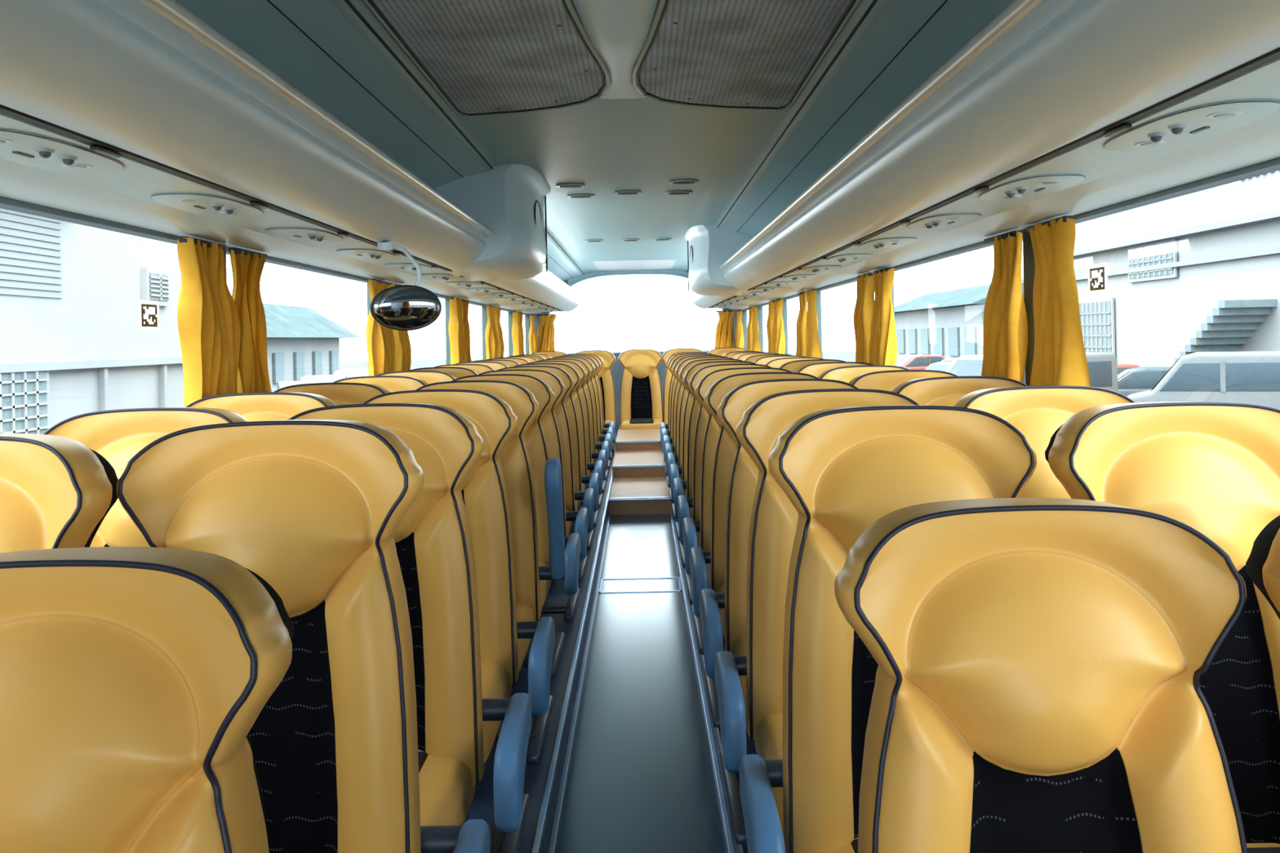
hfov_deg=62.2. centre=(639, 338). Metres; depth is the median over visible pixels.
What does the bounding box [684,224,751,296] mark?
housing
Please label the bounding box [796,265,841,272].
light panel
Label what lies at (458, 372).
seat
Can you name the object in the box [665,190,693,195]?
ceiling vent
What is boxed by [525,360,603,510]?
seat
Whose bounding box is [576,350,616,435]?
seat
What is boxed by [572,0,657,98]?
ceiling panel
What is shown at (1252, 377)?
car
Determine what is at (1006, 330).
window curtain
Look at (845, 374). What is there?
seat
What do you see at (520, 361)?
seat
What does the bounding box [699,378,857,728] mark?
seat
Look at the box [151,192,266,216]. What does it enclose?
light panel
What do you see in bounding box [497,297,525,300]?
light panel
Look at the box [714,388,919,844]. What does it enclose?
seat
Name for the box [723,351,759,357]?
seat
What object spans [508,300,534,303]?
light panel
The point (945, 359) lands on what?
car
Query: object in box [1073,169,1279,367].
commercial building
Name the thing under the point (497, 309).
window curtain
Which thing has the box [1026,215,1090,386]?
window curtain
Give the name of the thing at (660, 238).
ceiling vent
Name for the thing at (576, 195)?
ceiling vent
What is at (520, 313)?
window curtain
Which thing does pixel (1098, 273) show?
window sticker
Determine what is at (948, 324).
building
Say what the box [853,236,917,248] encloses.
light panel
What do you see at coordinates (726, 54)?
ceiling vent grille
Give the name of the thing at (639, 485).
steps
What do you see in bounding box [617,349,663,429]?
seat
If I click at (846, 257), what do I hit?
light panel
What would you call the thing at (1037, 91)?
luggage rack
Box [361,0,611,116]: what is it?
ceiling vent grille
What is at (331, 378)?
car
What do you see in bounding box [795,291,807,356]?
window curtain
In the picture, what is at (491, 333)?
window curtain
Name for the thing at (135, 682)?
seat
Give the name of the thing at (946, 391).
seat
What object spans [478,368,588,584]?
seat
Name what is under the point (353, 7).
trim
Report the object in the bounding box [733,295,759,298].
light panel
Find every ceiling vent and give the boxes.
[555,182,585,187]
[567,193,594,198]
[584,239,603,241]
[613,190,641,194]
[621,238,639,240]
[653,237,671,239]
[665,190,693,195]
[669,179,698,183]
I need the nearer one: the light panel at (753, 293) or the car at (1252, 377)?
the light panel at (753, 293)
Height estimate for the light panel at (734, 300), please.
0.019 m
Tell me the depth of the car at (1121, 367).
30.71 m
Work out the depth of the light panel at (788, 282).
6.61 m
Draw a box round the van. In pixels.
[946,352,1118,392]
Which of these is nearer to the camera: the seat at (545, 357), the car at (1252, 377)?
the seat at (545, 357)
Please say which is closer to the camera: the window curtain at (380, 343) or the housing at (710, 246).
the window curtain at (380, 343)
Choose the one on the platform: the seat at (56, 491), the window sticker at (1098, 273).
the seat at (56, 491)
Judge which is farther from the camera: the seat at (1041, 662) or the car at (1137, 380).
the car at (1137, 380)
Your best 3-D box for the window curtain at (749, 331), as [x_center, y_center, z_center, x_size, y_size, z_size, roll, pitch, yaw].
[1.155,0.006,11.020,0.085,0.672,0.340,-1,0,0]
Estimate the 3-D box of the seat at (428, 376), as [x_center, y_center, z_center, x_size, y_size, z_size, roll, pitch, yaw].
[-1.037,0.615,4.668,0.478,0.935,0.676,-1,0,0]
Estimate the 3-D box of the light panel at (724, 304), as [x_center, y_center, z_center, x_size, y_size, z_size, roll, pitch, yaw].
[0.882,-0.340,10.850,0.204,0.019,0.402,-1,0,0]
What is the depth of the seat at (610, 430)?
9.49 m
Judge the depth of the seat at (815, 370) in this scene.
5.12 m
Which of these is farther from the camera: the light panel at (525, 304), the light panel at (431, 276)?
the light panel at (525, 304)
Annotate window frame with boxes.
[0,195,530,372]
[742,156,1279,386]
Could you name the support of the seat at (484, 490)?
on the platform
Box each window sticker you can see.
[137,299,159,330]
[1087,262,1107,294]
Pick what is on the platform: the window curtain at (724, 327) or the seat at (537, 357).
the seat at (537, 357)
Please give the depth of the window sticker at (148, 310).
2.85 m
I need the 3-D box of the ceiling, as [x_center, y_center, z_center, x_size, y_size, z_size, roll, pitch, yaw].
[-0.054,-0.659,4.825,2.500,0.400,15.450,-1,0,0]
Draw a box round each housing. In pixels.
[435,164,550,280]
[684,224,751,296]
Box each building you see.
[0,208,183,434]
[262,302,361,391]
[894,279,1023,358]
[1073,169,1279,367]
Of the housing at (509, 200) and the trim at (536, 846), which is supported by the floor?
the trim at (536, 846)
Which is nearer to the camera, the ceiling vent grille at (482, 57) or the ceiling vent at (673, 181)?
the ceiling vent grille at (482, 57)
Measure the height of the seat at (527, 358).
0.935 m
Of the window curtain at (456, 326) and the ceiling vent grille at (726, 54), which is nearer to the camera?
the ceiling vent grille at (726, 54)
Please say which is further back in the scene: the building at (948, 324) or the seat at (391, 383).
the building at (948, 324)
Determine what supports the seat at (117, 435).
on the platform
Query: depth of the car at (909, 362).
49.30 m
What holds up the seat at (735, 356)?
on the platform
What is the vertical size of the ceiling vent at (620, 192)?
0.013 m
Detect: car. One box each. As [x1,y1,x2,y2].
[277,379,330,389]
[299,374,348,382]
[333,368,368,377]
[895,355,945,369]
[925,361,951,371]
[941,358,955,361]
[1116,364,1140,374]
[1117,366,1170,395]
[1126,351,1279,408]
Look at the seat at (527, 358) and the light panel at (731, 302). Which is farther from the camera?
the light panel at (731, 302)
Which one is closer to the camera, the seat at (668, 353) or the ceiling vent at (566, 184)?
the ceiling vent at (566, 184)
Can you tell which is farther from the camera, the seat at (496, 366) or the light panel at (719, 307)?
the light panel at (719, 307)
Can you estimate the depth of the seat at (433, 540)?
2.28 m
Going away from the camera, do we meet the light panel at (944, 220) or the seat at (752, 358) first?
the light panel at (944, 220)
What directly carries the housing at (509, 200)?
on the luggage rack at (184, 108)
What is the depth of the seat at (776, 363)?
6.41 m
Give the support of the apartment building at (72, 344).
on the ground
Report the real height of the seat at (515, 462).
0.935 m
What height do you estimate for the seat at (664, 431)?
0.935 m
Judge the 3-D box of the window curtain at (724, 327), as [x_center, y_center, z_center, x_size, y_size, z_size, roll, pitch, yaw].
[0.996,-0.062,12.460,0.262,0.538,0.085,-1,0,0]
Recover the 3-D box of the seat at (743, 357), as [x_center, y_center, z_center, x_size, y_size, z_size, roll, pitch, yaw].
[0.967,0.579,8.148,0.478,0.935,0.676,-1,0,0]
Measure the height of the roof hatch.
0.010 m
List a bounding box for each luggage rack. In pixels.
[0,0,582,313]
[688,0,1279,309]
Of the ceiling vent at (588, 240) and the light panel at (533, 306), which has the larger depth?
the light panel at (533, 306)
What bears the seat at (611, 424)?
on the platform
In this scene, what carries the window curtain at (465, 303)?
hanging from the luggage rack at (184, 108)
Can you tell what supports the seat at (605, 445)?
on the platform
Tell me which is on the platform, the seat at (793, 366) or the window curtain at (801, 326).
the seat at (793, 366)
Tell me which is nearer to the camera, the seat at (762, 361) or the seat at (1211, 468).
the seat at (1211, 468)
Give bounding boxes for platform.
[468,423,757,852]
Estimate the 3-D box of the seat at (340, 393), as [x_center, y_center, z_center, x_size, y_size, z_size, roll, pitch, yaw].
[-1.037,0.615,3.358,0.478,0.935,0.676,-1,0,0]
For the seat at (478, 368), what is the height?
0.935 m
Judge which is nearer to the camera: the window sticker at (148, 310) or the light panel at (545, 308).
the window sticker at (148, 310)
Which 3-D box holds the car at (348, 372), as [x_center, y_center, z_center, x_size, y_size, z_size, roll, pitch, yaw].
[-11.960,2.022,45.040,1.940,1.460,4.480,-1,0,0]
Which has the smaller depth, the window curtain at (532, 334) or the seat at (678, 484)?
the seat at (678, 484)
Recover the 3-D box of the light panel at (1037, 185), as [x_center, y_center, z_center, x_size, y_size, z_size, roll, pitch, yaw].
[0.882,-0.340,2.450,0.204,0.019,0.402,-1,0,0]
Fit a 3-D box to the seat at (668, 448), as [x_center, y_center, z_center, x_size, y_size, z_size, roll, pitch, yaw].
[0.447,0.590,7.558,0.540,0.935,0.676,-1,0,0]
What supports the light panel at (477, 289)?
attached to the luggage rack at (184, 108)
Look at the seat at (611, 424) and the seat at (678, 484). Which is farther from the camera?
the seat at (611, 424)
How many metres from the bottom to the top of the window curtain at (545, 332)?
0.538 m
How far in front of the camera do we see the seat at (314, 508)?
1.65 m
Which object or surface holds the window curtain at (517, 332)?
hanging from the luggage rack at (184, 108)
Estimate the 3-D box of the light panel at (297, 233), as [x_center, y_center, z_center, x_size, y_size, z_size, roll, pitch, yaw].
[-0.976,-0.301,3.150,0.204,0.019,0.402,-1,0,0]
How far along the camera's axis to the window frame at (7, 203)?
2.96 m
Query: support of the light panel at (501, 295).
attached to the luggage rack at (184, 108)
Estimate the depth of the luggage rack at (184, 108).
2.00 m
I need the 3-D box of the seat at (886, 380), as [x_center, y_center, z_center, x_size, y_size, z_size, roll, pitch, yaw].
[0.967,0.579,3.598,0.478,0.935,0.676,-1,0,0]
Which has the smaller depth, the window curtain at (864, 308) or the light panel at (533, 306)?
the window curtain at (864, 308)
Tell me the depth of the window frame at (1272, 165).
3.24 m
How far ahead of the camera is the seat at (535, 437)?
4.23 m
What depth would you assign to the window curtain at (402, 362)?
5.37 m
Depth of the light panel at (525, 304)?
9.38 m
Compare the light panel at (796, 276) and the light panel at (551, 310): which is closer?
the light panel at (796, 276)
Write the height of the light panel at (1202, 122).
0.019 m
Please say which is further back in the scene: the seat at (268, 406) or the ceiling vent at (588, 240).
the ceiling vent at (588, 240)
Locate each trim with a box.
[266,0,947,275]
[530,471,747,852]
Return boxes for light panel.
[0,128,124,172]
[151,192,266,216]
[265,226,349,242]
[336,248,401,258]
[384,262,437,271]
[421,273,464,279]
[445,281,484,287]
[466,287,501,292]
[483,293,514,297]
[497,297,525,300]
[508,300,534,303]
[518,302,542,306]
[526,305,549,308]
[534,307,555,310]
[540,309,559,311]
[711,306,730,308]
[715,303,736,306]
[721,301,742,304]
[727,298,751,302]
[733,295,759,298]
[744,291,770,295]
[751,286,782,291]
[764,280,798,286]
[777,274,817,279]
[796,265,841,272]
[820,253,873,262]
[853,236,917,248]
[899,213,982,229]
[973,173,1085,200]
[1102,99,1279,151]
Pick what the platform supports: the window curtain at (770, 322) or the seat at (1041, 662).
the seat at (1041, 662)
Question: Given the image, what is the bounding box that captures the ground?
[339,351,855,369]
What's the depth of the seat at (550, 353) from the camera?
11.35 m
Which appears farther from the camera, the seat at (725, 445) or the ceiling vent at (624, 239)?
the ceiling vent at (624, 239)
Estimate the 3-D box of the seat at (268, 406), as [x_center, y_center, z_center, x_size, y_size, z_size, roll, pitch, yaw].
[-1.037,0.615,2.703,0.478,0.935,0.676,-1,0,0]
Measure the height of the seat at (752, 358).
0.935 m
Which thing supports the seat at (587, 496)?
on the platform
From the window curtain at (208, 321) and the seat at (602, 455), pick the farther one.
the seat at (602, 455)
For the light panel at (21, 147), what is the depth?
1.75 m
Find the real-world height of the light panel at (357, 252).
0.019 m
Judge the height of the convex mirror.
0.289 m
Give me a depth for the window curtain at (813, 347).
7.01 m
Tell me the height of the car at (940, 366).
1.460 m
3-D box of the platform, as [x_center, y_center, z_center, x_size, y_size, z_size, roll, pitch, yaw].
[-0.020,1.061,4.820,2.475,0.280,15.440,-1,0,0]
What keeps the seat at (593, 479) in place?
on the platform
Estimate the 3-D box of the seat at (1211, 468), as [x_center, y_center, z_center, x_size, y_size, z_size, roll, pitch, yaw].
[0.967,0.579,1.648,0.478,0.935,0.676,-1,0,0]
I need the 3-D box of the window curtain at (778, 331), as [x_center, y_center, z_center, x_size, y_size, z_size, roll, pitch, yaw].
[1.155,0.006,8.846,0.100,0.671,0.326,-1,0,4]
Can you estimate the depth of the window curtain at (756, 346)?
10.50 m
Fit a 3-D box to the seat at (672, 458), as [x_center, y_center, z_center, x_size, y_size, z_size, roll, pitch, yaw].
[0.447,0.590,6.908,0.540,0.935,0.676,-1,0,0]
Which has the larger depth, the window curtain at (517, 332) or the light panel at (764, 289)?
the window curtain at (517, 332)
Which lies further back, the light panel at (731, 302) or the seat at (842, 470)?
the light panel at (731, 302)
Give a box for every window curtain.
[177,235,240,407]
[228,247,271,393]
[365,278,395,376]
[387,282,411,371]
[448,296,466,364]
[461,298,471,362]
[484,304,498,359]
[493,306,504,357]
[511,310,522,355]
[519,311,524,354]
[528,314,537,354]
[536,314,556,351]
[715,310,735,348]
[735,310,744,348]
[746,306,752,351]
[751,305,760,351]
[766,300,774,352]
[772,298,785,354]
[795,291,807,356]
[805,288,822,358]
[853,272,875,363]
[868,266,897,365]
[981,230,1028,382]
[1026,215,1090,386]
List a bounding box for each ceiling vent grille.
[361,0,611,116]
[631,0,862,110]
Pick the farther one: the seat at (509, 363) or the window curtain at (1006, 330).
the seat at (509, 363)
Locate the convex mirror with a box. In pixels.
[369,241,441,330]
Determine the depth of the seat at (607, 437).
8.84 m
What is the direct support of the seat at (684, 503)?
on the platform
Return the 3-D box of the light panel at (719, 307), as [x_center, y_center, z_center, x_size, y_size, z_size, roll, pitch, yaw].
[0.882,-0.340,11.550,0.204,0.019,0.402,-1,0,0]
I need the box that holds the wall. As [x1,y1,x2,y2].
[529,270,742,429]
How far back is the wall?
12.55 m
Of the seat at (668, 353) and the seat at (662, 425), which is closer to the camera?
the seat at (662, 425)
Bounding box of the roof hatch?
[594,259,674,270]
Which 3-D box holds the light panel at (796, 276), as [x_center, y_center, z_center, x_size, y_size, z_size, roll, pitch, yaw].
[0.882,-0.340,5.950,0.204,0.019,0.402,-1,0,0]
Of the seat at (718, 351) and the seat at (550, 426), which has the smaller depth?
the seat at (550, 426)
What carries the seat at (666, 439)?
on the platform
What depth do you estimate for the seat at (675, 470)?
6.41 m
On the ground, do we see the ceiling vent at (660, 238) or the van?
the van
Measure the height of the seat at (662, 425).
0.935 m
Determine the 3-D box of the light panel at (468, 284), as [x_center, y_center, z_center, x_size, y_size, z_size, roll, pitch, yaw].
[-0.976,-0.301,5.950,0.204,0.019,0.402,-1,0,0]
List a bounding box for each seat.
[0,433,118,553]
[0,546,293,852]
[43,407,248,546]
[116,419,491,852]
[185,391,336,422]
[273,382,390,405]
[288,403,531,852]
[332,375,428,392]
[362,389,555,776]
[377,370,457,384]
[409,367,478,377]
[415,380,565,686]
[434,364,495,373]
[452,373,580,621]
[455,361,509,370]
[472,359,520,367]
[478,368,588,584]
[485,357,529,364]
[497,356,537,362]
[497,365,594,551]
[508,355,544,360]
[514,363,599,528]
[515,354,551,359]
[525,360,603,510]
[531,351,566,357]
[536,359,606,493]
[546,357,608,479]
[554,355,611,469]
[558,355,613,460]
[565,353,614,451]
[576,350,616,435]
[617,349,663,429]
[659,351,707,445]
[661,352,711,453]
[662,348,702,430]
[662,354,719,475]
[664,355,726,487]
[666,356,733,502]
[669,358,744,519]
[672,360,755,541]
[676,363,770,568]
[682,367,791,604]
[689,372,818,654]
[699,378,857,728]
[707,346,746,355]
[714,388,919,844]
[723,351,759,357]
[728,351,766,359]
[735,352,779,360]
[739,404,1036,852]
[743,354,789,362]
[753,355,807,364]
[764,357,823,368]
[778,359,844,372]
[795,361,872,377]
[817,364,909,382]
[834,497,1248,852]
[848,369,958,391]
[891,376,1027,406]
[953,385,1135,498]
[1044,401,1279,852]
[1245,515,1279,619]
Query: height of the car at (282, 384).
1.460 m
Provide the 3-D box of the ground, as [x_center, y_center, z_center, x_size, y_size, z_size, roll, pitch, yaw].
[0.055,2.599,60.000,180.000,0.200,200.000,-1,0,0]
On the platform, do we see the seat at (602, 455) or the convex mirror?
the seat at (602, 455)
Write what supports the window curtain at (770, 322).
hanging from the luggage rack at (1037, 91)
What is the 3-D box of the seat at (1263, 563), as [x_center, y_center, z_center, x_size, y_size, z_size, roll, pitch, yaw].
[0.969,0.648,0.998,0.478,0.935,0.676,-1,0,0]
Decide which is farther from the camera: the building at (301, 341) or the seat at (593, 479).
the building at (301, 341)
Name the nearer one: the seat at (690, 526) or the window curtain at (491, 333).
the seat at (690, 526)
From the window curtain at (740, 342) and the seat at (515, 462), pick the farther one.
the window curtain at (740, 342)
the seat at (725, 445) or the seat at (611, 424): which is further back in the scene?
the seat at (611, 424)
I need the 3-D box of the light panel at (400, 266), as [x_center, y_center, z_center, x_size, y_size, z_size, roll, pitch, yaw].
[-0.976,-0.301,4.550,0.204,0.019,0.402,-1,0,0]
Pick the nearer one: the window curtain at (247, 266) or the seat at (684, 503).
the window curtain at (247, 266)
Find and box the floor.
[555,513,728,852]
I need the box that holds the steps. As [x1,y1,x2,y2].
[608,428,671,515]
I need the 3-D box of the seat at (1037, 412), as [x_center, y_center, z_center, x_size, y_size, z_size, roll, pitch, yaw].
[0.967,0.579,2.298,0.478,0.935,0.676,-1,0,0]
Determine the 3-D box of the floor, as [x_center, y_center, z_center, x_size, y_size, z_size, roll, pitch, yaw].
[-0.019,1.249,4.820,2.490,0.104,15.440,-1,0,0]
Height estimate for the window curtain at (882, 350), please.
0.671 m
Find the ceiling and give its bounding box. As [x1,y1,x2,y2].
[175,0,1014,281]

